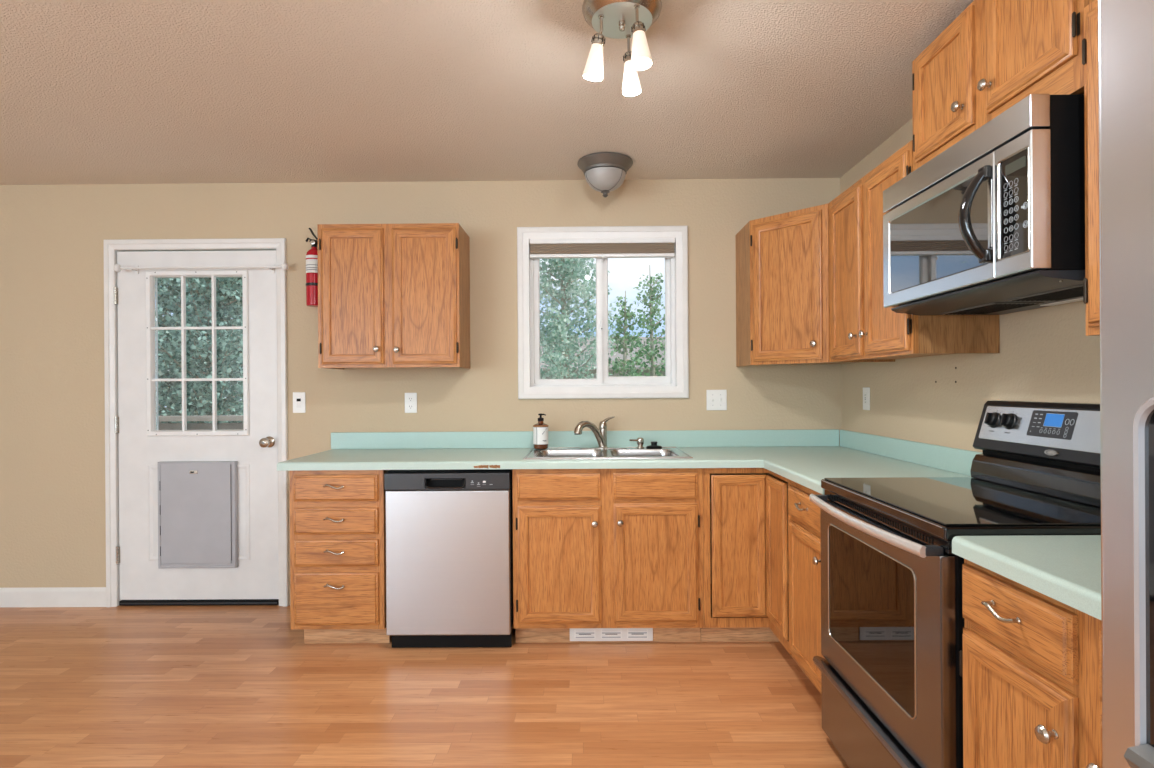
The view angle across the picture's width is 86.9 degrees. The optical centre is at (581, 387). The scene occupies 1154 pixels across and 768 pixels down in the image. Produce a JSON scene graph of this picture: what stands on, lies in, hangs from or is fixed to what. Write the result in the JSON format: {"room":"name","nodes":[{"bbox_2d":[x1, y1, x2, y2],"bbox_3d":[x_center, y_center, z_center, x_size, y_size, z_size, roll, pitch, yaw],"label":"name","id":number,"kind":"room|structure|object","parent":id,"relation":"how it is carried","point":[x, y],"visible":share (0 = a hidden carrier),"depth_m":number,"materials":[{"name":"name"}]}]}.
{"room":"kitchen","nodes":[
{"label":"kitchen","id":0,"kind":"room"},
{"bbox_2d":[0,178,841,604],"bbox_3d":[-1.711,0.036,3.624,6.690,2.474,0.120,0,0,0],"label":"wall","id":1,"kind":"structure","parent":0,"point":[53,511],"depth_m":3.56,"materials":[{"name":"beige paint"}]},
{"bbox_2d":[0,587,105,606],"bbox_3d":[-3.854,1.232,3.571,2.150,0.111,0.014,0,0,0],"label":"baseboard","id":2,"kind":"structure","parent":1,"relation":"attached to","point":[40,596],"depth_m":3.56,"materials":[{"name":"white paint"}]},
{"bbox_2d":[104,238,288,606],"bbox_3d":[-2.234,0.203,3.588,1.096,2.146,0.199,0,0,0],"label":"door","id":3,"kind":"structure","parent":1,"relation":"in","point":[194,517],"depth_m":3.57,"materials":[{"name":"white paint"}]},
{"bbox_2d":[146,270,249,435],"bbox_3d":[-2.249,-0.203,3.571,0.598,0.969,0.031,0,0,0],"label":"window grille","id":4,"kind":"object","parent":3,"relation":"attached to","point":[152,379],"depth_m":3.56,"materials":[{"name":"white plastic"}]},
{"bbox_2d":[293,392,305,412],"bbox_3d":[-1.650,0.086,3.558,0.074,0.121,0.010,0,0,0],"label":"wall control","id":5,"kind":"object","parent":1,"relation":"attached to","point":[299,399],"visible":1,"depth_m":3.56,"materials":[{"name":"white paint"}]},
{"bbox_2d":[305,228,317,306],"bbox_3d":[-1.537,-0.695,3.503,0.095,0.450,0.104,0,0,-35],"label":"fire extinguisher","id":6,"kind":"object","parent":1,"relation":"attached to","point":[311,284],"visible":0.84,"depth_m":3.46,"materials":[{"name":"red metal"}]},
{"bbox_2d":[317,223,469,369],"bbox_3d":[-1.029,-0.493,3.377,0.755,0.767,0.358,0,0,0],"label":"upper cabinet","id":7,"kind":"object","parent":1,"relation":"attached to","point":[390,295],"visible":1,"depth_m":3.24,"materials":[{"name":"brown wood"}]},
{"bbox_2d":[405,393,416,412],"bbox_3d":[-0.996,0.087,3.555,0.072,0.118,0.008,0,0,0],"label":"electrical outlet","id":8,"kind":"object","parent":1,"relation":"attached to","point":[410,398],"visible":1,"depth_m":3.55,"materials":[{"name":"white plastic"}]},
{"bbox_2d":[517,226,688,398],"bbox_3d":[0.125,-0.438,3.601,0.991,1.000,0.142,0,0,0],"label":"window","id":9,"kind":"structure","parent":1,"relation":"in","point":[601,243],"depth_m":3.55,"materials":[{"name":"white paint"}]},
{"bbox_2d":[530,243,673,253],"bbox_3d":[0.122,-0.814,3.571,0.842,0.057,0.038,0,0,0],"label":"cellular shade","id":10,"kind":"object","parent":9,"relation":"attached to","point":[535,248],"depth_m":3.56,"materials":[{"name":"beige fabric"}]},
{"bbox_2d":[331,429,981,475],"bbox_3d":[0.023,0.299,2.870,2.972,0.096,1.362,0,0,0],"label":"backsplash","id":11,"kind":"structure","parent":1,"relation":"attached to","point":[955,460],"depth_m":3.53,"materials":[{"name":"green laminate"}]},
{"bbox_2d":[706,390,726,409],"bbox_3d":[0.787,0.070,3.539,0.118,0.120,0.018,0,0,0],"label":"double light switch","id":12,"kind":"object","parent":1,"relation":"attached to","point":[716,399],"visible":1,"depth_m":3.54,"materials":[{"name":"grey plastic"}]},
{"bbox_2d":[736,204,858,366],"bbox_3d":[1.200,-0.508,3.240,0.610,0.767,0.605,0,0,0],"label":"upper cabinet","id":13,"kind":"object","parent":1,"relation":"attached to","point":[782,260],"visible":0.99,"depth_m":3.09,"materials":[{"name":"brown wood"}]},
{"bbox_2d":[0,605,848,767],"bbox_3d":[-1.725,1.307,0.090,6.690,0.060,7.190,0,0,0],"label":"floor","id":14,"kind":"structure","parent":0,"point":[166,686],"depth_m":2.46,"materials":[{"name":"laminate"}]},
{"bbox_2d":[290,470,389,643],"bbox_3d":[-1.183,0.833,3.228,0.456,0.873,0.658,0,0,0],"label":"base cabinet","id":15,"kind":"object","parent":14,"relation":"on","point":[338,524],"visible":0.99,"depth_m":2.93,"materials":[{"name":"brown wood"}]},
{"bbox_2d":[384,469,512,647],"bbox_3d":[-0.640,0.833,3.230,0.602,0.858,0.636,0,0,0],"label":"dishwasher","id":16,"kind":"object","parent":14,"relation":"on","point":[449,533],"visible":1,"depth_m":2.92,"materials":[{"name":"metal"}]},
{"bbox_2d":[512,468,703,642],"bbox_3d":[0.131,0.825,3.220,0.919,0.873,0.658,0,0,0],"label":"base cabinet","id":17,"kind":"object","parent":14,"relation":"on","point":[593,548],"visible":0.96,"depth_m":2.93,"materials":[{"name":"brown wood"}]},
{"bbox_2d":[570,628,652,640],"bbox_3d":[0.148,1.218,3.013,0.412,0.070,0.009,0,0,0],"label":"floor register","id":18,"kind":"object","parent":17,"relation":"attached to","point":[576,634],"visible":0.87,"depth_m":3.01,"materials":[{"name":"white paint"}]},
{"bbox_2d":[574,629,647,638],"bbox_3d":[0.148,1.217,3.010,0.364,0.044,0.003,0,0,0],"label":"grille","id":19,"kind":"object","parent":18,"relation":"attached to","point":[578,633],"depth_m":3.01,"materials":[{"name":"grey plastic"}]},
{"bbox_2d":[701,468,807,676],"bbox_3d":[1.051,0.819,3.088,0.921,0.873,0.910,0,0,0],"label":"base cabinet","id":20,"kind":"object","parent":14,"relation":"on","point":[747,597],"visible":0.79,"depth_m":2.93,"materials":[{"name":"brown wood"}]},
{"bbox_2d":[277,429,981,494],"bbox_3d":[0.022,0.319,2.870,2.974,0.136,1.362,0,0,0],"label":"countertop","id":21,"kind":"structure","parent":20,"relation":"on","point":[805,458],"depth_m":3.12,"materials":[{"name":"green laminate"}]},
{"bbox_2d":[574,416,626,448],"bbox_3d":[0.106,0.250,3.378,0.295,0.181,0.166,0,0,0],"label":"kitchen faucet","id":22,"kind":"object","parent":21,"relation":"on","point":[600,434],"visible":1,"depth_m":3.40,"materials":[{"name":"silver metal"}]},
{"bbox_2d":[523,447,693,459],"bbox_3d":[0.132,0.430,3.224,0.832,0.184,0.518,0,0,0],"label":"sink","id":23,"kind":"object","parent":21,"relation":"in","point":[553,452],"visible":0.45,"depth_m":3.37,"materials":[{"name":"metal"}]},
{"bbox_2d":[533,413,547,448],"bbox_3d":[-0.227,0.242,3.405,0.086,0.197,0.086,0,0,0],"label":"soap bottle","id":24,"kind":"object","parent":23,"relation":"on","point":[540,430],"visible":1,"depth_m":3.37,"materials":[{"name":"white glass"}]},
{"bbox_2d":[629,437,643,447],"bbox_3d":[0.311,0.309,3.434,0.084,0.060,0.042,0,0,0],"label":"soap dispenser","id":25,"kind":"object","parent":23,"relation":"on","point":[640,441],"visible":1,"depth_m":3.42,"materials":[{"name":"silver metal"}]},
{"bbox_2d":[646,441,661,448],"bbox_3d":[0.409,0.320,3.426,0.090,0.037,0.090,0,0,0],"label":"stopper","id":26,"kind":"object","parent":23,"relation":"on","point":[653,445],"visible":1,"depth_m":3.40,"materials":[{"name":"black plastic"}]},
{"bbox_2d":[788,480,824,694],"bbox_3d":[1.180,0.818,2.407,0.655,0.873,0.447,0,0,0],"label":"base cabinet","id":27,"kind":"object","parent":14,"relation":"on","point":[804,531],"visible":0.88,"depth_m":2.43,"materials":[{"name":"brown wood"}]},
{"bbox_2d":[809,401,1100,767],"bbox_3d":[1.139,0.652,1.799,0.712,1.208,0.754,0,0,0],"label":"electric range","id":28,"kind":"object","parent":14,"relation":"on","point":[893,622],"visible":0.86,"depth_m":1.73,"materials":[{"name":"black metal"}]},
{"bbox_2d":[821,477,1100,540],"bbox_3d":[1.155,0.337,1.798,0.609,0.038,0.754,0,0,0],"label":"cooktop","id":29,"kind":"object","parent":28,"relation":"in","point":[933,508],"depth_m":1.66,"materials":[{"name":"black glass"}]},
{"bbox_2d":[1030,413,1073,437],"bbox_3d":[1.413,0.111,1.829,0.002,0.070,0.160,16,0,0],"label":"control panel","id":30,"kind":"object","parent":28,"relation":"attached to","point":[1042,425],"depth_m":1.83,"materials":[{"name":"black plastic"}]},
{"bbox_2d":[959,559,1101,767],"bbox_3d":[1.170,0.820,1.042,0.658,0.873,0.753,0,0,0],"label":"base cabinet","id":31,"kind":"object","parent":14,"relation":"on","point":[1030,661],"visible":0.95,"depth_m":1.20,"materials":[{"name":"brown wood"}]},
{"bbox_2d":[952,535,1100,619],"bbox_3d":[1.178,0.314,1.038,0.639,0.136,0.751,0,0,0],"label":"countertop","id":32,"kind":"structure","parent":31,"relation":"on","point":[1066,569],"depth_m":1.23,"materials":[{"name":"green laminate"}]},
{"bbox_2d":[1098,0,1153,767],"bbox_3d":[0.971,0.386,0.196,0.987,1.745,0.906,0,0,0],"label":"refrigerator","id":33,"kind":"object","parent":14,"relation":"on","point":[1125,27],"visible":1,"depth_m":0.61,"materials":[{"name":"grey metal"}]},
{"bbox_2d":[0,0,973,184],"bbox_3d":[-1.742,-1.247,0.088,6.690,0.100,7.190,0,0,0],"label":"ceiling","id":34,"kind":"structure","parent":0,"point":[92,91],"depth_m":2.46,"materials":[{"name":"paint"}]},
{"bbox_2d":[577,152,632,196],"bbox_3d":[0.128,-1.117,3.266,0.298,0.190,0.298,0,0,0],"label":"dome ceiling light","id":35,"kind":"object","parent":34,"relation":"attached to","point":[604,172],"visible":1,"depth_m":3.18,"materials":[{"name":"white glass"}]},
{"bbox_2d":[582,0,661,95],"bbox_3d":[0.128,-1.088,1.911,0.250,0.245,0.250,0,0,0],"label":"ceiling light","id":36,"kind":"object","parent":34,"relation":"attached to","point":[616,19],"visible":1,"depth_m":1.88,"materials":[{"name":"white glass"}]},
{"bbox_2d":[591,33,604,46],"bbox_3d":[0.053,-1.079,1.891,0.043,0.037,0.040,0,0,23],"label":"socket","id":37,"kind":"object","parent":36,"relation":"attached to","point":[598,39],"depth_m":1.88,"materials":[{"name":"silver metal"}]},
{"bbox_2d":[623,51,631,62],"bbox_3d":[0.158,-1.079,1.992,0.040,0.033,0.040,0,0,23],"label":"socket","id":38,"kind":"object","parent":36,"relation":"attached to","point":[627,56],"depth_m":1.98,"materials":[{"name":"silver metal"}]},
{"bbox_2d":[631,21,645,34],"bbox_3d":[0.172,-1.079,1.830,0.040,0.034,0.040,0,0,-22],"label":"socket","id":39,"kind":"object","parent":36,"relation":"attached to","point":[638,28],"depth_m":1.81,"materials":[{"name":"silver metal"}]},
{"bbox_2d":[840,118,1099,452],"bbox_3d":[1.551,0.018,0.069,0.122,2.474,6.950,0,0,0],"label":"wall","id":40,"kind":"structure","parent":0,"point":[1046,354],"depth_m":2.38,"materials":[{"name":"beige paint"}]},
{"bbox_2d":[863,387,869,409],"bbox_3d":[1.506,0.057,3.222,0.009,0.120,0.074,0,0,0],"label":"electrical outlet","id":41,"kind":"object","parent":40,"relation":"attached to","point":[866,390],"visible":1,"depth_m":3.21,"materials":[{"name":"grey plastic"}]},
{"bbox_2d":[828,140,999,361],"bbox_3d":[1.320,-0.508,2.561,0.360,0.767,0.751,0,0,0],"label":"upper cabinet","id":42,"kind":"object","parent":40,"relation":"attached to","point":[861,329],"visible":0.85,"depth_m":2.47,"materials":[{"name":"brown wood"}]},
{"bbox_2d":[912,0,1093,170],"bbox_3d":[1.312,-0.939,1.802,0.362,0.455,0.748,0,0,0],"label":"upper cabinet","id":43,"kind":"object","parent":40,"relation":"attached to","point":[995,54],"visible":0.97,"depth_m":1.73,"materials":[{"name":"brown wood"}]},
{"bbox_2d":[883,94,1084,314],"bbox_3d":[1.252,-0.480,1.819,0.485,0.452,0.727,0,0,0],"label":"microwave","id":44,"kind":"object","parent":43,"relation":"attached to","point":[993,223],"visible":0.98,"depth_m":1.60,"materials":[{"name":"metal"}]},
{"bbox_2d":[1004,178,1027,252],"bbox_3d":[1.080,-0.433,1.515,0.002,0.176,0.085,0,0,0],"label":"keypad","id":45,"kind":"object","parent":44,"relation":"attached to","point":[1015,189],"depth_m":1.51,"materials":[{"name":"grey plastic"}]},
{"bbox_2d":[1082,0,1099,335],"bbox_3d":[1.308,-0.506,1.044,0.366,0.767,0.760,0,0,0],"label":"upper cabinet","id":46,"kind":"object","parent":40,"relation":"attached to","point":[1091,283],"visible":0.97,"depth_m":1.38,"materials":[{"name":"brown wood"}]},
{"label":"outside","id":47,"kind":"structure","parent":0,"visible":0},
{"bbox_3d":[1.712,1.769,33.610,80.000,0.200,59.870,0,0,0],"label":"lawn","id":48,"kind":"structure","parent":47,"visible":0},
{"bbox_2d":[157,277,242,422],"bbox_3d":[-3.749,-0.448,6.131,2.128,4.367,2.127,0,0,16],"label":"leafy tree","id":49,"kind":"object","parent":48,"relation":"on","point":[200,400],"visible":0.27,"depth_m":5.82,"materials":[{"name":"green plant"}]},
{"bbox_2d":[157,278,242,422],"bbox_3d":[-5.799,-1.280,8.994,4.125,6.261,3.837,0,0,35],"label":"leafy tree","id":50,"kind":"object","parent":48,"relation":"on","point":[168,285],"visible":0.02,"depth_m":8.41,"materials":[{"name":"green plant"}]},
{"bbox_2d":[158,415,242,429],"bbox_3d":[-3.371,0.983,5.025,2.600,1.500,0.120,0,0,0],"label":"deck railing","id":51,"kind":"object","parent":48,"relation":"on","point":[162,426],"visible":0.05,"depth_m":5.00,"materials":[{"name":"grey wood"}]},
{"bbox_2d":[540,258,629,378],"bbox_3d":[-0.213,-0.802,7.304,1.382,5.024,1.368,0,0,0],"label":"young tree","id":52,"kind":"object","parent":48,"relation":"on","point":[557,331],"visible":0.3,"depth_m":7.11,"materials":[{"name":"green plant"}]},
{"bbox_2d":[540,337,664,378],"bbox_3d":[2.637,-0.151,23.537,12.600,3.650,6.800,0,0,0],"label":"house","id":53,"kind":"structure","parent":48,"relation":"on","point":[593,371],"depth_m":21.12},
{"bbox_2d":[608,291,650,375],"bbox_3d":[0.662,0.178,8.459,0.881,3.052,0.838,0,0,0],"label":"young tree","id":54,"kind":"object","parent":48,"relation":"on","point":[626,340],"visible":0.41,"depth_m":8.42,"materials":[{"name":"green plant"}]},
{"bbox_2d":[620,265,664,375],"bbox_3d":[1.244,-0.178,10.114,1.186,3.752,1.160,0,0,0],"label":"young tree","id":55,"kind":"object","parent":48,"relation":"on","point":[651,296],"visible":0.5,"depth_m":10.11,"materials":[{"name":"green plant"}]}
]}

